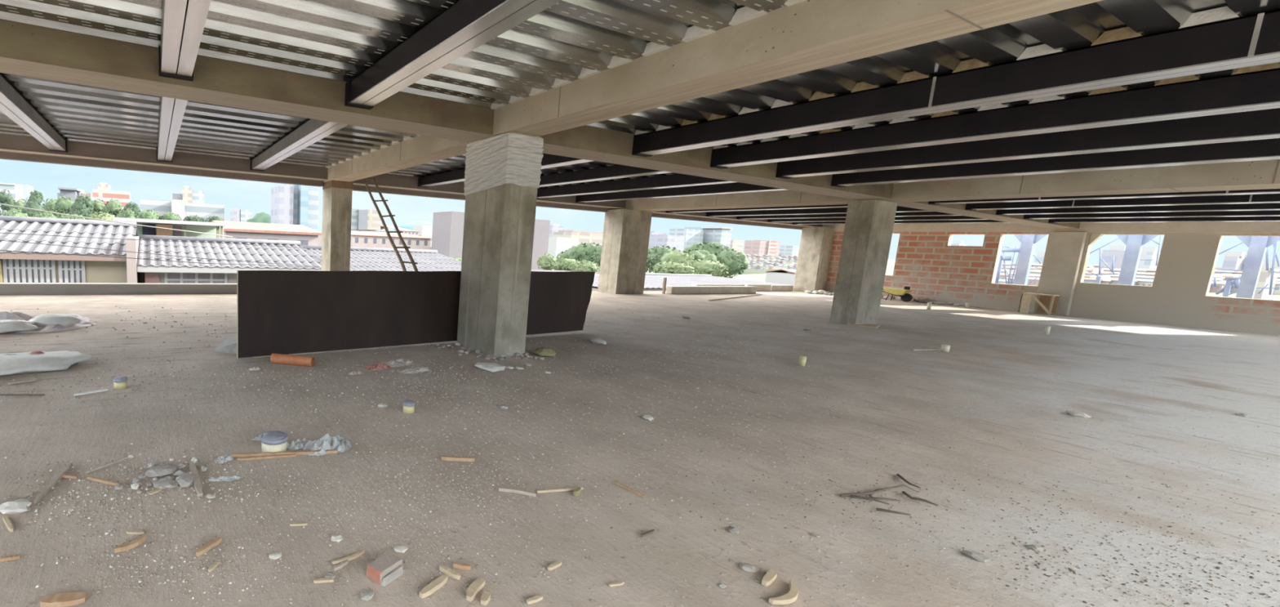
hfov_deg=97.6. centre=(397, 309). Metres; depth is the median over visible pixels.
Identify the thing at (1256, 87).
joist
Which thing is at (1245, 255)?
building
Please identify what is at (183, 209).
building
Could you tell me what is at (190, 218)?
leafy tree
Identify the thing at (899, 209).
joist
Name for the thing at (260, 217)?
hill
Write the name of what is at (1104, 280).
house
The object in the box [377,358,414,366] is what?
paper
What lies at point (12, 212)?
leafy tree
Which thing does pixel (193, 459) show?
rubble stone
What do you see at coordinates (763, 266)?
house
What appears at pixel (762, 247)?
building
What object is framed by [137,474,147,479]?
rubble stone
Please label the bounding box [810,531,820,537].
stone
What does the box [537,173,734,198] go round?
joist
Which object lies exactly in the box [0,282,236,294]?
trim
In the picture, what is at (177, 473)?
rubble stone
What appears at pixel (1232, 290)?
house
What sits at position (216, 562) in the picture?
scrap
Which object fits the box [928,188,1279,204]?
joist
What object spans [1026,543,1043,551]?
stone
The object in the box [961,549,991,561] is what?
stone
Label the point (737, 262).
leafy tree
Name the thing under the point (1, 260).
wall
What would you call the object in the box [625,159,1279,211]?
concrete beam
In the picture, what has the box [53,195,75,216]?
leafy tree
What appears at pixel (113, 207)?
leafy tree
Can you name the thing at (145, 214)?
leafy tree
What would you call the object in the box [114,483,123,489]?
rubble stone
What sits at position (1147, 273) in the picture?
house
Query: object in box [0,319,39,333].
bag
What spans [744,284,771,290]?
block
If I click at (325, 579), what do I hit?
scrap
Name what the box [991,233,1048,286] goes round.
window
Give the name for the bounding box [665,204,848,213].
joist
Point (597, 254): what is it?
leafy tree
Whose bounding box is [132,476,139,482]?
rubble stone
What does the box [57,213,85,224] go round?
leafy tree
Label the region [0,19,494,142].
concrete beam
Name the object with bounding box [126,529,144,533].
scrap
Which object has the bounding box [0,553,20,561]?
scrap
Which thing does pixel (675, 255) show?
leafy tree
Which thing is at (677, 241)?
building
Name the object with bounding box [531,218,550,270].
building
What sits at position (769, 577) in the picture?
scrap
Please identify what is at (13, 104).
joist
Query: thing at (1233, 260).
building
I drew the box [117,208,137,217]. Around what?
leafy tree
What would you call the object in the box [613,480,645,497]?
scrap
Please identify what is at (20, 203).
leafy tree
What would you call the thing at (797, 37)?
concrete beam
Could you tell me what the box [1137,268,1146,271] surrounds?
house
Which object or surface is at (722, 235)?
building
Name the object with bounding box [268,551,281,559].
stone
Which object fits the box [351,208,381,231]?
building
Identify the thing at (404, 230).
house
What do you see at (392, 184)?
beam
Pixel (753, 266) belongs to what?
house
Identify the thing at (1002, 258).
lattice frame
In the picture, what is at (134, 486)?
rubble stone
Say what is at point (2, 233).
overhead cable
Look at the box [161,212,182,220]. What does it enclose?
leafy tree
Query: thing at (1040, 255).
building
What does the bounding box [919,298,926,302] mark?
rubble stone
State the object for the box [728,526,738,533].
stone
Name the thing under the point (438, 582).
scrap
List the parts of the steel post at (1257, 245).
gusset plate, gusset plate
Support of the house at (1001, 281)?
on the hillside at (757, 277)
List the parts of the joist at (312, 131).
plate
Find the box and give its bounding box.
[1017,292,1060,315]
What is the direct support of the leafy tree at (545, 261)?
on the ground
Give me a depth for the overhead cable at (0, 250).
15.71 m
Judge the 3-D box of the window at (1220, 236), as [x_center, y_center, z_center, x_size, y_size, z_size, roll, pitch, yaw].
[25.166,-1.213,14.925,0.300,1.840,1.560,-1,9,-25]
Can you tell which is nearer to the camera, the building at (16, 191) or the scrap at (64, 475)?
the scrap at (64, 475)
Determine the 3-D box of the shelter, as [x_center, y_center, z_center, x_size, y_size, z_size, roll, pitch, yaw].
[-13.110,-0.664,30.566,6.140,9.199,5.000,-1,9,-25]
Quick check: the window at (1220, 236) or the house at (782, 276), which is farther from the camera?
the house at (782, 276)
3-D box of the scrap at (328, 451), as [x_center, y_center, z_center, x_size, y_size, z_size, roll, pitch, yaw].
[-0.822,1.055,3.771,0.755,0.025,0.033,1,8,-11]
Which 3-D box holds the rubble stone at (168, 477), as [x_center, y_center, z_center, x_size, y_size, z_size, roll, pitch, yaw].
[-1.470,1.089,3.307,0.066,0.041,0.053,10,11,43]
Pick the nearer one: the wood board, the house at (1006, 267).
the wood board
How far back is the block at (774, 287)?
24.30 m
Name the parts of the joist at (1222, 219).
plate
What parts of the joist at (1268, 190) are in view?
plate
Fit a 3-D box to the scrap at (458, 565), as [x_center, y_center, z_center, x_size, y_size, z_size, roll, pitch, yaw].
[0.320,1.271,2.548,0.087,0.023,0.023,4,8,10]
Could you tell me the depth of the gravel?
3.09 m
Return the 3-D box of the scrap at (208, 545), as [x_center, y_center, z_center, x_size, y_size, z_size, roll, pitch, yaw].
[-0.962,1.205,2.620,0.036,0.023,0.155,6,9,26]
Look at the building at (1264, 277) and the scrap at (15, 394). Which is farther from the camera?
the building at (1264, 277)
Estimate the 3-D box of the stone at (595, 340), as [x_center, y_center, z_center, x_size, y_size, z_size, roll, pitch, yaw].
[3.429,0.547,8.768,0.254,0.110,0.337,3,8,5]
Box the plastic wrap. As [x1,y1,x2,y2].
[463,132,543,195]
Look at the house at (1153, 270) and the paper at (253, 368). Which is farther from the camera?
the house at (1153, 270)
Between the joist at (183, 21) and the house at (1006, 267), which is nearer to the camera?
the joist at (183, 21)
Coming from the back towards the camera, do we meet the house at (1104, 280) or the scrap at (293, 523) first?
the house at (1104, 280)
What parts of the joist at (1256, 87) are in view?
plate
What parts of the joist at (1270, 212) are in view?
plate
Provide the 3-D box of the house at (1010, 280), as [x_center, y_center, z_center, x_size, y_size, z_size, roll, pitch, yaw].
[165.760,-7.044,137.830,2.887,3.200,2.737,-1,9,-25]
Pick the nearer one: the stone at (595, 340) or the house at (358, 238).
the stone at (595, 340)
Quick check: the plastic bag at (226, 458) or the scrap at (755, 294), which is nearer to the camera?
the plastic bag at (226, 458)
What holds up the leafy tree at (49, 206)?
on the ground
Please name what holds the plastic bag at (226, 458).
on the floor
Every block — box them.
[666,285,756,293]
[691,284,744,285]
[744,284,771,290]
[770,284,793,290]
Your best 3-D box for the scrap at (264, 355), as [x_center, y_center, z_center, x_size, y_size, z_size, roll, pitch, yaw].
[-1.708,0.613,6.785,0.411,0.015,0.022,-3,9,-33]
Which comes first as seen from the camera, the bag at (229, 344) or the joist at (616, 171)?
the bag at (229, 344)
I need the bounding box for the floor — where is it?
[0,290,1279,606]
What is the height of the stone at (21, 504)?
0.058 m
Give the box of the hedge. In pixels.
[450,257,462,261]
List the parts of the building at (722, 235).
cornice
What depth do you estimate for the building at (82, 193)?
236.81 m
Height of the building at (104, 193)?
27.937 m
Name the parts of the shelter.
doorway, door panel, post, post, post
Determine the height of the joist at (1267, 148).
0.408 m
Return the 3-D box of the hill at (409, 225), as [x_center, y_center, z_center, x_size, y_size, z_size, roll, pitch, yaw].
[119.716,-231.287,1709.776,393.801,121.337,174.546,-1,9,-25]
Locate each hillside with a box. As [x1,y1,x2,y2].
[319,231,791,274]
[727,265,1279,300]
[737,256,895,274]
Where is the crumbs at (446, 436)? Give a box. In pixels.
[0,305,1279,606]
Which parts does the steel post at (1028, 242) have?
gusset plate, post, gusset plate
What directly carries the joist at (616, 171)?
attached to the concrete beam at (583, 142)
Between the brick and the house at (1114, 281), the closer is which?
the brick
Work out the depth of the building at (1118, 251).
177.71 m
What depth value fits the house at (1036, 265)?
191.26 m
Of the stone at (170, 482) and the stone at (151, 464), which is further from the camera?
the stone at (151, 464)
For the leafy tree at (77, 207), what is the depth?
50.30 m
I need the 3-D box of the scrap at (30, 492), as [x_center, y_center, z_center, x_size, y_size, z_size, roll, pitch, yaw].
[-2.219,1.105,2.987,0.028,0.014,0.182,5,8,16]
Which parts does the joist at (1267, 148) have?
plate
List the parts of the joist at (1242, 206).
plate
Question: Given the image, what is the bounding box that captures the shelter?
[113,217,227,283]
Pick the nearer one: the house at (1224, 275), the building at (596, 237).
the house at (1224, 275)
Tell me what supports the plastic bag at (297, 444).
on the floor
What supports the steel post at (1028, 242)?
on the ground
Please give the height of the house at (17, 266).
8.900 m
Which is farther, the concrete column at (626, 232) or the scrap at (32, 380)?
the concrete column at (626, 232)
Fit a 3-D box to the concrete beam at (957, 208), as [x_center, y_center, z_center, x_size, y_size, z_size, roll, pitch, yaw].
[17.847,-2.953,15.347,12.300,0.451,0.640,-1,9,-25]
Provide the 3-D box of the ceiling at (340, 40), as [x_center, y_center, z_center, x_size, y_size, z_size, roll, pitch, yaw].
[6.925,-2.925,9.084,37.400,0.219,17.750,-1,9,-25]
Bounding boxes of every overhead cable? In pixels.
[0,203,232,236]
[0,240,319,266]
[0,249,315,266]
[1,232,319,248]
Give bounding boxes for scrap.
[0,393,44,395]
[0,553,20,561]
[2,513,13,531]
[8,378,36,383]
[8,491,32,501]
[33,462,72,502]
[40,591,88,606]
[62,473,77,478]
[73,388,107,395]
[85,456,128,472]
[86,475,120,484]
[114,533,146,552]
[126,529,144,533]
[148,487,161,494]
[189,461,202,496]
[195,535,222,555]
[208,559,220,571]
[231,448,337,457]
[237,453,296,460]
[252,355,271,357]
[289,522,307,525]
[313,577,333,582]
[332,548,364,564]
[333,559,348,570]
[419,573,448,597]
[439,564,460,579]
[441,455,475,461]
[453,561,471,569]
[466,577,484,601]
[480,590,490,604]
[498,486,536,496]
[526,594,542,603]
[537,486,583,492]
[546,560,561,569]
[573,486,581,495]
[608,580,624,586]
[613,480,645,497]
[640,528,654,537]
[708,293,761,300]
[761,568,777,586]
[768,578,798,604]
[912,348,940,350]
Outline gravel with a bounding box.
[0,337,679,606]
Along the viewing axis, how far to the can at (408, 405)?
4.81 m
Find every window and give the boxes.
[946,234,985,246]
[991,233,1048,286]
[1080,234,1164,286]
[1204,235,1277,300]
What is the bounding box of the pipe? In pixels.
[270,352,314,366]
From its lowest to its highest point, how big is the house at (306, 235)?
9.532 m
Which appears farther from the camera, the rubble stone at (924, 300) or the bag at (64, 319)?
the rubble stone at (924, 300)
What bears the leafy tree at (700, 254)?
on the ground
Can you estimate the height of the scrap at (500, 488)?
0.022 m
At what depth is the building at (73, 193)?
217.09 m
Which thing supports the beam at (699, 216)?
on the concrete column at (626, 232)
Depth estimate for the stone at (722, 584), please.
2.50 m
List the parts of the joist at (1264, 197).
plate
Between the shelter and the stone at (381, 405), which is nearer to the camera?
the stone at (381, 405)
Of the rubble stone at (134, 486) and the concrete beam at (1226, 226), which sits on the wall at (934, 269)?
the concrete beam at (1226, 226)
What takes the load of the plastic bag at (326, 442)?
on the floor
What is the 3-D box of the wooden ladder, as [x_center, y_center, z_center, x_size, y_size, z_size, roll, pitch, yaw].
[0.007,-1.762,12.687,0.470,3.286,4.061,-1,9,-25]
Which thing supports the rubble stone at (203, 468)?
on the floor
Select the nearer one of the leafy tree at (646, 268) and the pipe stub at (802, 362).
the pipe stub at (802, 362)
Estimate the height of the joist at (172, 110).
0.240 m
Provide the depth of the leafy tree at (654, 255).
103.98 m
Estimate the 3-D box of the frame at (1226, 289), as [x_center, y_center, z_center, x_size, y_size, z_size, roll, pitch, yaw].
[27.785,2.516,17.383,0.100,9.965,1.221,-1,9,-25]
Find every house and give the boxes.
[0,215,137,283]
[137,234,320,283]
[211,220,321,245]
[300,244,462,271]
[317,230,431,249]
[360,225,418,235]
[531,269,793,290]
[531,270,667,291]
[750,264,756,268]
[755,262,762,265]
[755,265,762,268]
[762,265,768,268]
[764,268,795,284]
[775,264,782,268]
[998,279,1008,284]
[999,273,1010,279]
[1000,265,1010,269]
[1000,269,1009,273]
[1001,262,1011,266]
[1006,276,1014,284]
[1026,276,1033,284]
[1028,273,1039,277]
[1029,269,1040,274]
[1029,277,1039,285]
[1031,262,1042,269]
[1083,277,1102,283]
[1089,275,1111,277]
[1091,271,1111,275]
[1093,263,1098,267]
[1101,274,1119,278]
[1101,277,1118,284]
[1101,278,1111,284]
[1102,267,1120,271]
[1135,275,1154,279]
[1136,271,1155,275]
[1136,278,1153,286]
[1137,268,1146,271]
[1145,268,1155,272]
[1208,280,1226,292]
[1211,277,1222,281]
[1212,274,1222,277]
[1213,269,1234,274]
[1213,273,1240,276]
[1222,280,1237,292]
[1232,271,1242,274]
[1273,281,1279,293]
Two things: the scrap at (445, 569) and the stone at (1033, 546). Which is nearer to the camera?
the scrap at (445, 569)
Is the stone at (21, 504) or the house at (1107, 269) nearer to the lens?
the stone at (21, 504)
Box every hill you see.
[245,211,271,222]
[391,220,432,231]
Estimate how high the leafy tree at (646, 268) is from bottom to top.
9.650 m
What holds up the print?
attached to the bag at (11, 363)
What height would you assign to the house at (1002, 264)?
4.656 m
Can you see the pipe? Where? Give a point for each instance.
(300, 360)
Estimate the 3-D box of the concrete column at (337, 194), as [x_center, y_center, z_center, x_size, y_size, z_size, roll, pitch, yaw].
[-1.723,-1.987,14.436,0.600,3.120,0.852,-1,9,-25]
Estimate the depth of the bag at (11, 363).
5.63 m
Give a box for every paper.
[248,366,260,369]
[347,371,363,374]
[364,362,392,370]
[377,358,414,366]
[397,366,432,373]
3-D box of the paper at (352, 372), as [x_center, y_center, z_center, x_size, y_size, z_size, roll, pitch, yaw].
[-0.497,0.749,6.129,0.209,0.024,0.125,-1,9,-25]
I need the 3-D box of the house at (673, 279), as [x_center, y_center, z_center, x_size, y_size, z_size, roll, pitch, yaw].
[29.822,-1.295,61.014,22.056,6.005,24.000,-1,9,-25]
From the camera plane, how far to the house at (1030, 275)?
147.43 m
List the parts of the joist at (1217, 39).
plate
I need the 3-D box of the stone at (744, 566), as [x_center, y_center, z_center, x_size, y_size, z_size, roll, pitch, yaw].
[1.812,1.328,2.647,0.082,0.022,0.067,6,8,23]
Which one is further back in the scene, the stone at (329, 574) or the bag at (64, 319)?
the bag at (64, 319)
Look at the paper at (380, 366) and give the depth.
6.42 m
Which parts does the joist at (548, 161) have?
plate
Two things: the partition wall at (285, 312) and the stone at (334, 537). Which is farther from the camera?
the partition wall at (285, 312)
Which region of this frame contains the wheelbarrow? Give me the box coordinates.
[882,287,912,301]
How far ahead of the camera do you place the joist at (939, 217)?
18.52 m
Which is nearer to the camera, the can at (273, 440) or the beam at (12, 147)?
the can at (273, 440)
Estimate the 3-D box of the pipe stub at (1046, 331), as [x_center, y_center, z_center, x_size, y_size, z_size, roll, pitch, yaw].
[15.907,0.508,12.566,0.082,0.205,0.082,-1,9,-25]
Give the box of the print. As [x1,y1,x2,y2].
[29,351,44,353]
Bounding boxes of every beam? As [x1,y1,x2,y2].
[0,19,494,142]
[0,133,328,186]
[323,0,1102,182]
[352,173,626,212]
[540,124,893,199]
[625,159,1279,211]
[651,210,822,229]
[822,221,1279,232]
[897,201,1079,228]
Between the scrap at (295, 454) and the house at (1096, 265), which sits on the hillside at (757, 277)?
the house at (1096, 265)
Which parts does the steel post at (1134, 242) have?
gusset plate, post, gusset plate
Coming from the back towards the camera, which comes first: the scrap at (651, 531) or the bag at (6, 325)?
the bag at (6, 325)
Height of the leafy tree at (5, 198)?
12.260 m
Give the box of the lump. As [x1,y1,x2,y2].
[533,346,555,355]
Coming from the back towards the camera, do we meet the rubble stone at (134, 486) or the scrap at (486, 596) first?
the rubble stone at (134, 486)
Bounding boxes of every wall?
[0,259,3,282]
[125,235,140,283]
[236,270,595,358]
[825,231,1279,334]
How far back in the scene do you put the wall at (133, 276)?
19.45 m
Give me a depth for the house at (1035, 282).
137.49 m
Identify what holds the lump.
on the floor
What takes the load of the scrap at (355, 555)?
on the floor
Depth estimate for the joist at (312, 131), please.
9.25 m
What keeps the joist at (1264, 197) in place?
attached to the concrete beam at (957, 208)
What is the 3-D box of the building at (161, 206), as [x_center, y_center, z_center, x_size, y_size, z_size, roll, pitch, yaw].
[-86.822,-29.657,185.565,10.381,18.737,14.000,-1,9,-25]
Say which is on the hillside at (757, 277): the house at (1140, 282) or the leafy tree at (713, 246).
the house at (1140, 282)
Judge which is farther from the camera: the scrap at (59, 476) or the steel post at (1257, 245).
the steel post at (1257, 245)
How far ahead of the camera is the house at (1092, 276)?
143.53 m
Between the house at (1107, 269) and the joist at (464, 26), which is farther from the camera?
the house at (1107, 269)
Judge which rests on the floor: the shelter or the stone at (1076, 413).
the stone at (1076, 413)
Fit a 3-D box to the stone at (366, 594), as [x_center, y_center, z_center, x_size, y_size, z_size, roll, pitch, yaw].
[-0.138,1.288,2.321,0.060,0.023,0.075,7,9,30]
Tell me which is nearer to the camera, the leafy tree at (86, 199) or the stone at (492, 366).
the stone at (492, 366)
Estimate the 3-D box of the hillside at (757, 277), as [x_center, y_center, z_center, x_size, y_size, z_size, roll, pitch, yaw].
[225.654,-6.037,142.492,310.000,11.500,144.000,-1,9,-25]
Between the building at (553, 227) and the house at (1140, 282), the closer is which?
the house at (1140, 282)
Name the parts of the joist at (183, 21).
plate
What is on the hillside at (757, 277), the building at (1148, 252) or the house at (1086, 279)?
the house at (1086, 279)
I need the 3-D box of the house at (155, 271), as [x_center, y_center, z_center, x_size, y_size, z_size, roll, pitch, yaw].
[-8.764,0.566,26.117,7.614,8.330,10.000,-1,9,-25]
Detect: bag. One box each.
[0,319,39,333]
[0,350,93,375]
[28,313,81,326]
[204,475,243,481]
[214,334,236,353]
[214,454,234,462]
[252,433,262,440]
[287,438,313,449]
[302,432,351,455]
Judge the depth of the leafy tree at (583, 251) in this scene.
91.38 m
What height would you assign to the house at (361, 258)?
8.060 m
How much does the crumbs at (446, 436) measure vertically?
0.022 m
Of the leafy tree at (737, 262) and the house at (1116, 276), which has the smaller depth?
the leafy tree at (737, 262)
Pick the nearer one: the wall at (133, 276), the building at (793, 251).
the wall at (133, 276)
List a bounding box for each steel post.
[1013,234,1046,284]
[1115,234,1159,284]
[1235,235,1279,298]
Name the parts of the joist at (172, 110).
plate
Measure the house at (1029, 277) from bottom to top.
3.224 m
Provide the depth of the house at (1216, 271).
160.58 m
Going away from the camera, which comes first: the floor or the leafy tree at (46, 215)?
the floor
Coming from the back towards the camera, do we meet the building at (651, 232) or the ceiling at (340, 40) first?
the building at (651, 232)
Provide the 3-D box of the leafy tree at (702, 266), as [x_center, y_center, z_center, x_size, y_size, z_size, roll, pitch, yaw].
[53.149,-5.093,89.539,7.781,7.914,7.596,-1,9,-25]
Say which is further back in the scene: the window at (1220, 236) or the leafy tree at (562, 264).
the leafy tree at (562, 264)
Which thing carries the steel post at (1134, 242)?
on the ground
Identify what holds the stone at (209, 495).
on the floor
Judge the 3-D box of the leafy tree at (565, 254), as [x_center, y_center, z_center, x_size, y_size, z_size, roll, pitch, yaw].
[33.302,-7.483,98.460,6.058,8.540,6.438,8,9,35]
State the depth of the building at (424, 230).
359.90 m
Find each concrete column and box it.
[320,180,353,271]
[457,131,541,356]
[597,208,652,293]
[793,226,835,291]
[829,199,897,324]
[1033,231,1087,315]
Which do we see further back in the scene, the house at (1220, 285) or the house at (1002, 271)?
the house at (1002, 271)
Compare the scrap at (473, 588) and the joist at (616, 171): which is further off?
the joist at (616, 171)
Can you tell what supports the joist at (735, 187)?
attached to the concrete beam at (583, 142)
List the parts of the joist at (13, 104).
plate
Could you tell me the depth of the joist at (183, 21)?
4.29 m
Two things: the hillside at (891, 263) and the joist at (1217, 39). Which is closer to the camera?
the joist at (1217, 39)
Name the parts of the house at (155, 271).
curtain panel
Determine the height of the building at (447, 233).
15.113 m
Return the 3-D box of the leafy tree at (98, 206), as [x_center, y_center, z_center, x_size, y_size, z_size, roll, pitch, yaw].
[-36.086,-7.333,62.222,2.355,11.944,2.232,-1,9,-25]
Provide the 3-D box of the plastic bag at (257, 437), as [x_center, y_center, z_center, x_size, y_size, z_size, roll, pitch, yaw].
[-1.029,0.999,4.069,0.259,0.036,0.083,-1,9,-25]
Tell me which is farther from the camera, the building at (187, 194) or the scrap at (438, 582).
the building at (187, 194)
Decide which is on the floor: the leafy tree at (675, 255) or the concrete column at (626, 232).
the concrete column at (626, 232)
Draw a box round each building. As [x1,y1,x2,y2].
[0,182,23,215]
[15,183,33,205]
[57,186,80,200]
[77,188,92,199]
[92,182,130,208]
[140,199,171,219]
[171,185,204,203]
[171,199,224,222]
[230,207,252,222]
[271,183,319,231]
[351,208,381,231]
[413,225,432,238]
[431,211,464,257]
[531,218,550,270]
[547,236,577,257]
[549,223,563,236]
[551,230,603,246]
[648,231,666,246]
[648,234,684,252]
[669,226,704,251]
[702,226,732,248]
[729,240,743,252]
[743,240,780,257]
[778,244,799,257]
[951,240,968,245]
[1034,251,1044,263]
[1101,245,1125,268]
[1137,246,1159,268]
[1222,251,1245,269]
[1241,254,1246,269]
[1253,259,1279,299]
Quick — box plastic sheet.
[0,311,97,333]
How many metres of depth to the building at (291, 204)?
179.98 m
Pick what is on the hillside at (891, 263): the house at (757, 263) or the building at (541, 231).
the house at (757, 263)
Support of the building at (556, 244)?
on the ground
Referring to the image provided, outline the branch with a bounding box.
[839,473,937,515]
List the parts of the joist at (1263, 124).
plate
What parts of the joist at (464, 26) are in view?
plate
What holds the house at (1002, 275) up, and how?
on the hillside at (757, 277)
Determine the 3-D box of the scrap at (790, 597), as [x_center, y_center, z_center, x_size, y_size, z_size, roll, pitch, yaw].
[1.854,1.351,2.439,0.259,0.024,0.066,-3,9,-35]
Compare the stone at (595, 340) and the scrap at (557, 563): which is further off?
the stone at (595, 340)
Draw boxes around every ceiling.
[0,0,1279,188]
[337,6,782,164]
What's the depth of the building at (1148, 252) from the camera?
171.99 m
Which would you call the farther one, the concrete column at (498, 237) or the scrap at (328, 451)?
the concrete column at (498, 237)
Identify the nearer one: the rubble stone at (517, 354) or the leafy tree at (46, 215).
the rubble stone at (517, 354)
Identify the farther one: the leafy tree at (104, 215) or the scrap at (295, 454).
the leafy tree at (104, 215)
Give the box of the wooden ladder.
[364,177,417,271]
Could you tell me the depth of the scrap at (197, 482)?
3.28 m
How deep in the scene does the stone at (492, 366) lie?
6.53 m
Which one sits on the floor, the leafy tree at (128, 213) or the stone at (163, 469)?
the stone at (163, 469)
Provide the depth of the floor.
3.97 m
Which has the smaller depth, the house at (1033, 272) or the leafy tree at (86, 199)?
the leafy tree at (86, 199)
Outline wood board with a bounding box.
[847,323,879,328]
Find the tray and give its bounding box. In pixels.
[883,287,912,294]
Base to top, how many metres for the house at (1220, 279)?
3.861 m
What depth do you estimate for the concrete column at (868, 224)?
12.68 m
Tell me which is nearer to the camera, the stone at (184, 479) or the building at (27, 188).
the stone at (184, 479)
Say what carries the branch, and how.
on the floor
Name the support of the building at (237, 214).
on the ground
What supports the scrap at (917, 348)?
on the floor
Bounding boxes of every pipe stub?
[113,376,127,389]
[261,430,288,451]
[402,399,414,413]
[797,355,806,366]
[926,302,931,309]
[940,344,950,351]
[1044,325,1050,334]
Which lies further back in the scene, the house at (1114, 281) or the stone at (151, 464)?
the house at (1114, 281)
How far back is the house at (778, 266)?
285.85 m
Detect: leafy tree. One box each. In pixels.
[0,189,15,213]
[0,208,28,222]
[9,198,26,211]
[21,200,44,217]
[25,190,44,207]
[28,211,57,217]
[41,197,60,217]
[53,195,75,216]
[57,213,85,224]
[68,200,92,219]
[74,194,95,214]
[86,211,114,221]
[93,198,105,214]
[102,198,124,217]
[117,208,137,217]
[122,201,142,218]
[137,209,161,219]
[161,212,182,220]
[182,214,204,222]
[204,216,222,222]
[537,253,556,270]
[551,257,575,270]
[555,248,570,262]
[567,241,600,262]
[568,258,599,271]
[590,245,601,270]
[645,246,655,272]
[646,244,679,271]
[652,260,694,274]
[660,249,696,262]
[683,257,728,276]
[684,241,734,255]
[684,248,717,261]
[714,248,748,277]
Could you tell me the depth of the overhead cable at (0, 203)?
14.70 m
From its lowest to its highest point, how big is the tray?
0.240 m
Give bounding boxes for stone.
[0,497,31,513]
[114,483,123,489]
[130,481,140,488]
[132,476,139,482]
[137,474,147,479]
[145,462,177,476]
[146,462,155,467]
[152,478,178,488]
[164,475,173,479]
[174,469,185,475]
[176,472,195,486]
[177,462,186,468]
[191,457,197,462]
[200,464,207,471]
[205,493,215,497]
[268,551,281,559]
[324,571,335,577]
[330,534,343,541]
[360,589,373,599]
[377,402,388,407]
[393,544,407,552]
[474,362,506,371]
[489,355,496,359]
[498,404,509,408]
[514,351,519,356]
[588,337,606,344]
[642,414,653,420]
[717,582,725,587]
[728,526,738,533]
[739,561,757,571]
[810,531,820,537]
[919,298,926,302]
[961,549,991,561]
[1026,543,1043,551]
[1065,409,1091,417]
[1234,412,1248,416]
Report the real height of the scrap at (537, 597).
0.016 m
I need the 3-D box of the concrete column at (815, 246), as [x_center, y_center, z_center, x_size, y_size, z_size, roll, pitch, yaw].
[19.864,-2.374,24.488,0.950,3.060,0.900,-1,9,-25]
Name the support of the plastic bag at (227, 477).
on the floor
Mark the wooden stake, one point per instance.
(664, 278)
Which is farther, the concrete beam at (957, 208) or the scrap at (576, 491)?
the concrete beam at (957, 208)
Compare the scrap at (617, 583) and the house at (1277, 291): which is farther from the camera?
the house at (1277, 291)
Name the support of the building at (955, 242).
on the ground
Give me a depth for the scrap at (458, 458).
3.79 m
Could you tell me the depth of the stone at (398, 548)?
2.67 m
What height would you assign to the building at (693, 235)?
28.826 m
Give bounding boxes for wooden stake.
[662,277,666,293]
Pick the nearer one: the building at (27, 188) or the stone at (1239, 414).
the stone at (1239, 414)
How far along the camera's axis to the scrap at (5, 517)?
2.74 m
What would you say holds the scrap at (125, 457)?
on the floor
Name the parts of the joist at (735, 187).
plate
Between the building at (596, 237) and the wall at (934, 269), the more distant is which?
the building at (596, 237)
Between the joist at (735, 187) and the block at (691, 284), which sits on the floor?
the block at (691, 284)
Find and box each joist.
[0,74,67,152]
[156,96,187,162]
[158,0,211,81]
[250,118,348,171]
[344,0,561,109]
[417,153,591,187]
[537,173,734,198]
[539,164,670,186]
[575,182,787,203]
[631,6,1279,156]
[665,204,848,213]
[706,205,933,217]
[710,62,1279,168]
[736,211,960,219]
[767,215,988,222]
[775,107,1279,178]
[792,219,1010,224]
[831,137,1279,186]
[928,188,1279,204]
[964,193,1279,210]
[995,202,1279,215]
[1023,209,1279,219]
[1048,216,1279,223]
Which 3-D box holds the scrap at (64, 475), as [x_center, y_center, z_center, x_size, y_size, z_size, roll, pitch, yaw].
[-2.111,1.067,3.291,0.124,0.018,0.022,4,8,8]
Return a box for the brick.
[366,551,403,585]
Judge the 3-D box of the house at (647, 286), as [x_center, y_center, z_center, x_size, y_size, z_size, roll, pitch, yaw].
[13.697,-0.295,46.766,8.245,6.447,20.000,-1,9,-25]
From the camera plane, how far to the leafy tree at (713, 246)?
103.66 m
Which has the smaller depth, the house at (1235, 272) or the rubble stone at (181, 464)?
the rubble stone at (181, 464)
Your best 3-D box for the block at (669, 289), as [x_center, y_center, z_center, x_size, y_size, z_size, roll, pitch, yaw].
[12.939,-0.807,21.010,5.400,0.290,0.250,-1,9,-25]
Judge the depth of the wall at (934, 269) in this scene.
17.29 m
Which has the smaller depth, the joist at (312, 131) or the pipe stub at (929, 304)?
the joist at (312, 131)
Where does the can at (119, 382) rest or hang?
on the floor
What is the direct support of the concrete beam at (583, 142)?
attached to the concrete beam at (1260, 174)
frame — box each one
[994,241,1041,284]
[1084,235,1161,283]
[1213,241,1279,297]
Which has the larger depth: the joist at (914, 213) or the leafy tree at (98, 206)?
the leafy tree at (98, 206)
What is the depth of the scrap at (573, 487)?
3.39 m
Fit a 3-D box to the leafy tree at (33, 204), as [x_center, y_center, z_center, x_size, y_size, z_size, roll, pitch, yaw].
[-35.032,-5.012,49.628,1.962,10.811,1.944,0,8,-21]
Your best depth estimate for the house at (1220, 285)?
127.56 m

